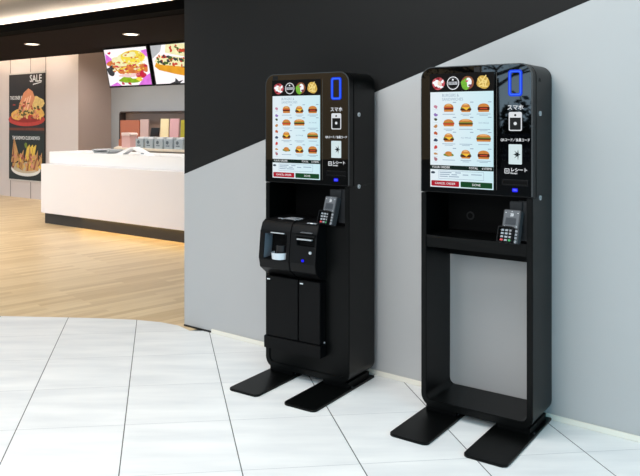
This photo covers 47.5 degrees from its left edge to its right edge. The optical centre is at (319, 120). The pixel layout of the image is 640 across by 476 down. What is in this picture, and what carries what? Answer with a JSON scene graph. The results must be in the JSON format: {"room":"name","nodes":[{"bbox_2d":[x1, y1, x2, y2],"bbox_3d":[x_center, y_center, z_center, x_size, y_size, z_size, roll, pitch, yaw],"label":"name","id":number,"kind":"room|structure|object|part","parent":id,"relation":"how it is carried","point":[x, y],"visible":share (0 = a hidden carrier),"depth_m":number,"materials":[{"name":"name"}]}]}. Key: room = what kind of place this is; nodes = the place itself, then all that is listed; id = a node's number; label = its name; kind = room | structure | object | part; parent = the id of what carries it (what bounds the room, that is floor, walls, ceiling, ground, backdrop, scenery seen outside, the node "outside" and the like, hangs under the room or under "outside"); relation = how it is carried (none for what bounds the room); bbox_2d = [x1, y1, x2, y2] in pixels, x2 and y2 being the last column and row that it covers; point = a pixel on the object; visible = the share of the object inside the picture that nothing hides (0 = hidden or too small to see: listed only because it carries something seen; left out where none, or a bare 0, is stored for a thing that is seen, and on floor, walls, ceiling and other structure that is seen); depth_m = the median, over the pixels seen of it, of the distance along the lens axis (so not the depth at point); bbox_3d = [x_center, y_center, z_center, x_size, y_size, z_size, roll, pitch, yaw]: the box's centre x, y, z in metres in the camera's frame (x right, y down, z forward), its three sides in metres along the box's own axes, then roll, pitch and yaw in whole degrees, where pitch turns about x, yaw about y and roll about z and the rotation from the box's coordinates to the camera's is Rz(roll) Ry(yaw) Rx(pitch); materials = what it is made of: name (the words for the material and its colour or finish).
{"room":"eatery","nodes":[
{"label":"eatery","id":0,"kind":"room"},
{"bbox_2d":[0,54,77,199],"bbox_3d":[-7.240,0.000,15.410,7.300,3.000,0.253,0,0,36],"label":"wall","id":1,"kind":"structure","parent":0,"point":[61,75],"depth_m":13.69,"materials":[{"name":"grey"}]},
{"bbox_2d":[8,71,45,182],"bbox_3d":[-5.676,0.120,14.077,1.240,2.110,0.041,0,0,36],"label":"banner","id":2,"kind":"object","parent":1,"relation":"attached to","point":[26,119],"visible":0.98,"depth_m":14.05,"materials":[{"name":"black"}]},
{"bbox_3d":[-5.674,1.160,14.079,1.240,0.030,0.035,0,0,36],"label":"rail","id":3,"kind":"part","parent":2,"relation":"part of","materials":[{"name":"grey"}]},
{"bbox_2d":[9,128,43,180],"bbox_3d":[-5.684,0.640,14.065,1.200,1.010,0.012,0,0,36],"label":"picture","id":4,"kind":"object","parent":2,"relation":"on","point":[26,145],"depth_m":14.06,"materials":[{"name":"multicoloured"}]},
{"bbox_2d":[8,74,44,125],"bbox_3d":[-5.682,-0.389,14.068,1.240,0.987,0.005,0,0,36],"label":"picture","id":5,"kind":"object","parent":2,"relation":"attached to","point":[26,91],"depth_m":14.06,"materials":[{"name":"multicoloured"}]},
{"bbox_3d":[-5.674,-0.920,14.079,1.240,0.030,0.035,0,0,36],"label":"rail","id":6,"kind":"part","parent":2,"relation":"part of","materials":[{"name":"grey metal"}]},
{"bbox_2d":[0,0,168,24],"bbox_3d":[-5.533,-1.560,10.808,15.500,0.120,6.950,0,0,36],"label":"ceiling","id":7,"kind":"structure","parent":0,"point":[11,11],"depth_m":9.64,"materials":[{"name":"white paint"}]},
{"bbox_2d":[0,0,183,60],"bbox_3d":[-5.124,-1.147,11.365,15.500,0.106,2.331,0,0,36],"label":"ceiling","id":8,"kind":"structure","parent":0,"point":[157,22],"depth_m":9.02,"materials":[{"name":"black paint"}]},
{"bbox_2d":[103,44,155,87],"bbox_3d":[-2.816,-0.809,10.720,1.000,0.616,0.172,0,0,36],"label":"screen","id":9,"kind":"object","parent":8,"relation":"hanging from","point":[126,66],"visible":0.99,"depth_m":10.67,"materials":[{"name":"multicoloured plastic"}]},
{"bbox_2d":[122,33,139,35],"bbox_3d":[-2.382,-1.090,9.171,0.210,0.008,0.210,0,0,36],"label":"recessed light","id":10,"kind":"object","parent":8,"relation":"in","point":[130,34],"visible":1,"depth_m":9.18,"materials":[{"name":"grey"}]},
{"bbox_2d":[149,41,183,85],"bbox_3d":[-1.976,-0.809,10.102,1.000,0.616,0.172,0,0,36],"label":"screen","id":11,"kind":"object","parent":8,"relation":"hanging from","point":[167,58],"visible":0.6,"depth_m":10.17,"materials":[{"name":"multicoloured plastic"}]},
{"bbox_2d":[78,52,110,149],"bbox_3d":[-4.181,0.000,13.570,0.210,3.000,0.898,0,0,36],"label":"wall","id":12,"kind":"structure","parent":0,"point":[94,92],"depth_m":13.40,"materials":[{"name":"beige paint"}]},
{"bbox_2d":[0,195,200,330],"bbox_3d":[-5.000,1.500,12.100,22.000,0.001,13.800,0,0,0],"label":"floor","id":13,"kind":"structure","parent":0,"point":[47,270],"depth_m":7.29,"materials":[{"name":"brown wood"}]},
{"bbox_2d":[41,150,183,242],"bbox_3d":[-1.684,0.978,9.377,5.400,1.045,0.800,0,0,36],"label":"counter","id":14,"kind":"object","parent":13,"relation":"on","point":[133,193],"depth_m":9.68,"materials":[{"name":"white laminate"}]},
{"bbox_2d":[92,149,122,153],"bbox_3d":[-2.970,0.426,10.235,0.406,0.057,0.280,0,0,36],"label":"serving tray","id":15,"kind":"object","parent":14,"relation":"on","point":[102,151],"visible":0.83,"depth_m":10.16,"materials":[{"name":"grey plastic"}]},
{"bbox_2d":[116,147,153,154],"bbox_3d":[-2.498,0.405,9.813,0.690,0.100,0.101,0,0,36],"label":"tent card","id":16,"kind":"object","parent":14,"relation":"on","point":[139,150],"visible":0.94,"depth_m":9.75,"materials":[{"name":"white paper"}]},
{"bbox_2d":[114,146,183,153],"bbox_3d":[-1.384,0.975,11.303,6.397,1.050,0.860,0,0,36],"label":"countertop","id":17,"kind":"structure","parent":13,"relation":"on","point":[151,150],"depth_m":11.67,"materials":[{"name":"beige"}]},
{"bbox_2d":[119,120,139,145],"bbox_3d":[-3.357,0.220,12.821,0.515,0.460,0.070,0,0,36],"label":"panel","id":18,"kind":"object","parent":17,"relation":"on","point":[126,126],"visible":0.57,"depth_m":12.83,"materials":[{"name":"brown"}]},
{"bbox_2d":[121,133,137,147],"bbox_3d":[-3.216,0.325,12.301,0.237,0.250,0.170,0,0,36],"label":"carton","id":19,"kind":"object","parent":17,"relation":"on","point":[128,139],"visible":0.91,"depth_m":12.24,"materials":[{"name":"pink"}]},
{"bbox_3d":[-3.216,0.225,12.301,0.237,0.050,0.170,0,0,36],"label":"lid","id":20,"kind":"part","parent":19,"relation":"part of","materials":[{"name":"white"}]},
{"bbox_2d":[136,137,147,147],"bbox_3d":[-2.922,0.357,12.083,0.200,0.185,0.204,0,0,36],"label":"bin","id":21,"kind":"object","parent":17,"relation":"on","point":[140,142],"visible":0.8,"depth_m":12.00,"materials":[{"name":"grey"}]},
{"bbox_2d":[140,119,148,136],"bbox_3d":[-3.047,0.212,12.593,0.225,0.475,0.070,0,0,36],"label":"panel","id":22,"kind":"object","parent":17,"relation":"on","point":[144,123],"visible":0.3,"depth_m":12.59,"materials":[{"name":"pink"}]},
{"bbox_2d":[145,137,156,147],"bbox_3d":[-2.735,0.357,11.945,0.200,0.185,0.204,0,0,36],"label":"bin","id":23,"kind":"object","parent":17,"relation":"on","point":[149,143],"visible":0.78,"depth_m":11.86,"materials":[{"name":"grey"}]},
{"bbox_2d":[119,111,183,138],"bbox_3d":[-2.082,0.140,12.188,3.770,0.620,0.181,0,0,36],"label":"shelf","id":24,"kind":"object","parent":17,"relation":"on","point":[154,117],"visible":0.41,"depth_m":12.87,"materials":[{"name":"brown wood"}]},
{"bbox_2d":[150,128,159,136],"bbox_3d":[-2.835,0.285,12.437,0.239,0.330,0.070,0,0,36],"label":"panel","id":25,"kind":"object","parent":17,"relation":"on","point":[154,131],"visible":0.3,"depth_m":12.43,"materials":[{"name":"black"}]},
{"bbox_2d":[154,137,166,148],"bbox_3d":[-2.548,0.357,11.808,0.200,0.185,0.204,0,0,36],"label":"bin","id":26,"kind":"object","parent":17,"relation":"on","point":[159,142],"visible":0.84,"depth_m":11.73,"materials":[{"name":"grey"}]},
{"bbox_2d":[160,119,168,136],"bbox_3d":[-2.634,0.207,12.289,0.220,0.485,0.070,0,0,36],"label":"panel","id":27,"kind":"object","parent":17,"relation":"on","point":[164,127],"visible":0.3,"depth_m":12.29,"materials":[{"name":"beige"}]},
{"bbox_2d":[164,137,177,148],"bbox_3d":[-2.361,0.357,11.671,0.200,0.185,0.204,0,0,36],"label":"bin","id":28,"kind":"object","parent":17,"relation":"on","point":[169,142],"visible":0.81,"depth_m":11.59,"materials":[{"name":"grey"}]},
{"bbox_2d":[170,119,179,136],"bbox_3d":[-2.438,0.207,12.146,0.235,0.485,0.070,0,0,36],"label":"panel","id":29,"kind":"object","parent":17,"relation":"on","point":[174,123],"visible":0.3,"depth_m":12.14,"materials":[{"name":"pink"}]},
{"bbox_2d":[174,137,183,149],"bbox_3d":[-2.174,0.357,11.533,0.200,0.185,0.204,0,0,36],"label":"bin","id":30,"kind":"object","parent":17,"relation":"on","point":[179,142],"visible":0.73,"depth_m":11.45,"materials":[{"name":"grey plastic"}]},
{"bbox_2d":[180,120,183,136],"bbox_3d":[-2.215,0.220,11.981,0.260,0.460,0.070,0,0,36],"label":"panel","id":31,"kind":"object","parent":17,"relation":"on","point":[182,121],"visible":0.12,"depth_m":12.03,"materials":[{"name":"yellow"}]},
{"bbox_2d":[111,85,183,148],"bbox_3d":[-0.584,0.000,11.373,8.190,3.000,0.182,0,0,36],"label":"wall","id":32,"kind":"structure","parent":0,"point":[166,97],"depth_m":13.20,"materials":[{"name":"grey paint"}]},
{"bbox_2d":[0,316,639,475],"bbox_3d":[-0.950,1.500,1.055,11.100,0.001,9.110,0,0,0],"label":"tile","id":33,"kind":"structure","parent":0,"point":[79,396],"depth_m":3.64,"materials":[{"name":"tile"}]},
{"bbox_2d":[230,72,374,411],"bbox_3d":[-0.093,0.613,4.153,0.590,1.774,0.633,0,0,34],"label":"kiosk","id":34,"kind":"object","parent":33,"relation":"on","point":[317,245],"visible":1,"depth_m":4.14,"materials":[{"name":"black metal"}]},
{"bbox_2d":[271,251,285,259],"bbox_3d":[-0.228,0.773,4.188,0.108,0.037,0.104,0,0,34],"label":"cup","id":35,"kind":"object","parent":34,"relation":"on","point":[276,255],"depth_m":4.15,"materials":[{"name":"white paper"}]},
{"bbox_3d":[-0.206,1.080,4.234,0.230,0.348,0.056,0,0,34],"label":"cabinet door","id":36,"kind":"part","parent":34,"relation":"part of","materials":[{"name":"black metal"}]},
{"bbox_3d":[-0.082,0.045,4.178,0.571,0.627,0.004,0,0,34],"label":"glass panel","id":37,"kind":"part","parent":34,"relation":"part of","materials":[{"name":"black glass"}]},
{"bbox_3d":[-0.006,1.009,4.291,0.523,0.844,0.261,0,0,34],"label":"panel","id":38,"kind":"part","parent":34,"relation":"part of","materials":[{"name":"black metal"}]},
{"bbox_3d":[-0.070,0.044,4.195,0.583,0.637,0.044,0,0,34],"label":"screen door","id":39,"kind":"part","parent":34,"relation":"part of","materials":[{"name":"black glass"}]},
{"bbox_3d":[-0.045,1.080,4.127,0.146,0.348,0.056,0,0,34],"label":"cabinet door","id":40,"kind":"part","parent":34,"relation":"part of","materials":[{"name":"black metal"}]},
{"bbox_3d":[-0.001,0.594,4.298,0.583,1.735,0.290,0,0,34],"label":"frame","id":41,"kind":"part","parent":34,"relation":"part of","materials":[{"name":"black metal"}]},
{"bbox_3d":[0.010,0.583,4.315,0.543,1.674,0.238,0,0,34],"label":"panel","id":42,"kind":"part","parent":34,"relation":"part of","materials":[{"name":"black metal"}]},
{"bbox_2d":[390,63,551,467],"bbox_3d":[0.747,0.613,3.557,0.590,1.774,0.633,0,0,35],"label":"kiosk","id":43,"kind":"object","parent":33,"relation":"on","point":[486,130],"visible":1,"depth_m":3.58,"materials":[{"name":"black metal"}]},
{"bbox_2d":[426,229,526,256],"bbox_3d":[0.836,0.613,3.691,0.523,0.062,0.265,0,0,35],"label":"shelf","id":44,"kind":"object","parent":43,"relation":"attached to","point":[477,240],"depth_m":3.64,"materials":[{"name":"black metal"}]},
{"bbox_3d":[0.758,0.045,3.582,0.571,0.627,0.004,0,0,35],"label":"glass panel","id":45,"kind":"part","parent":43,"relation":"part of","materials":[{"name":"black glass"}]},
{"bbox_3d":[0.771,0.044,3.598,0.583,0.637,0.044,0,0,35],"label":"screen door","id":46,"kind":"part","parent":43,"relation":"part of","materials":[{"name":"black glass"}]},
{"bbox_3d":[0.854,0.233,3.716,0.543,0.974,0.238,0,0,35],"label":"panel","id":47,"kind":"part","parent":43,"relation":"part of","materials":[{"name":"black metal"}]},
{"bbox_2d":[184,0,639,435],"bbox_3d":[1.129,-0.100,3.822,5.200,3.200,0.220,0,0,38],"label":"wall","id":48,"kind":"structure","parent":0,"point":[590,49],"depth_m":4.08,"materials":[{"name":"grey paint"}]},
{"bbox_2d":[184,324,210,332],"bbox_3d":[-0.882,1.494,5.239,0.285,0.012,0.006,0,0,38],"label":"trim","id":49,"kind":"structure","parent":48,"relation":"attached to","point":[184,324],"depth_m":5.24,"materials":[{"name":"black metal"}]},
{"bbox_2d":[211,329,639,442],"bbox_3d":[1.173,1.486,3.642,4.910,0.028,0.012,0,0,38],"label":"baseboard","id":50,"kind":"structure","parent":48,"relation":"attached to","point":[553,417],"depth_m":3.64,"materials":[{"name":"white"}]}
]}

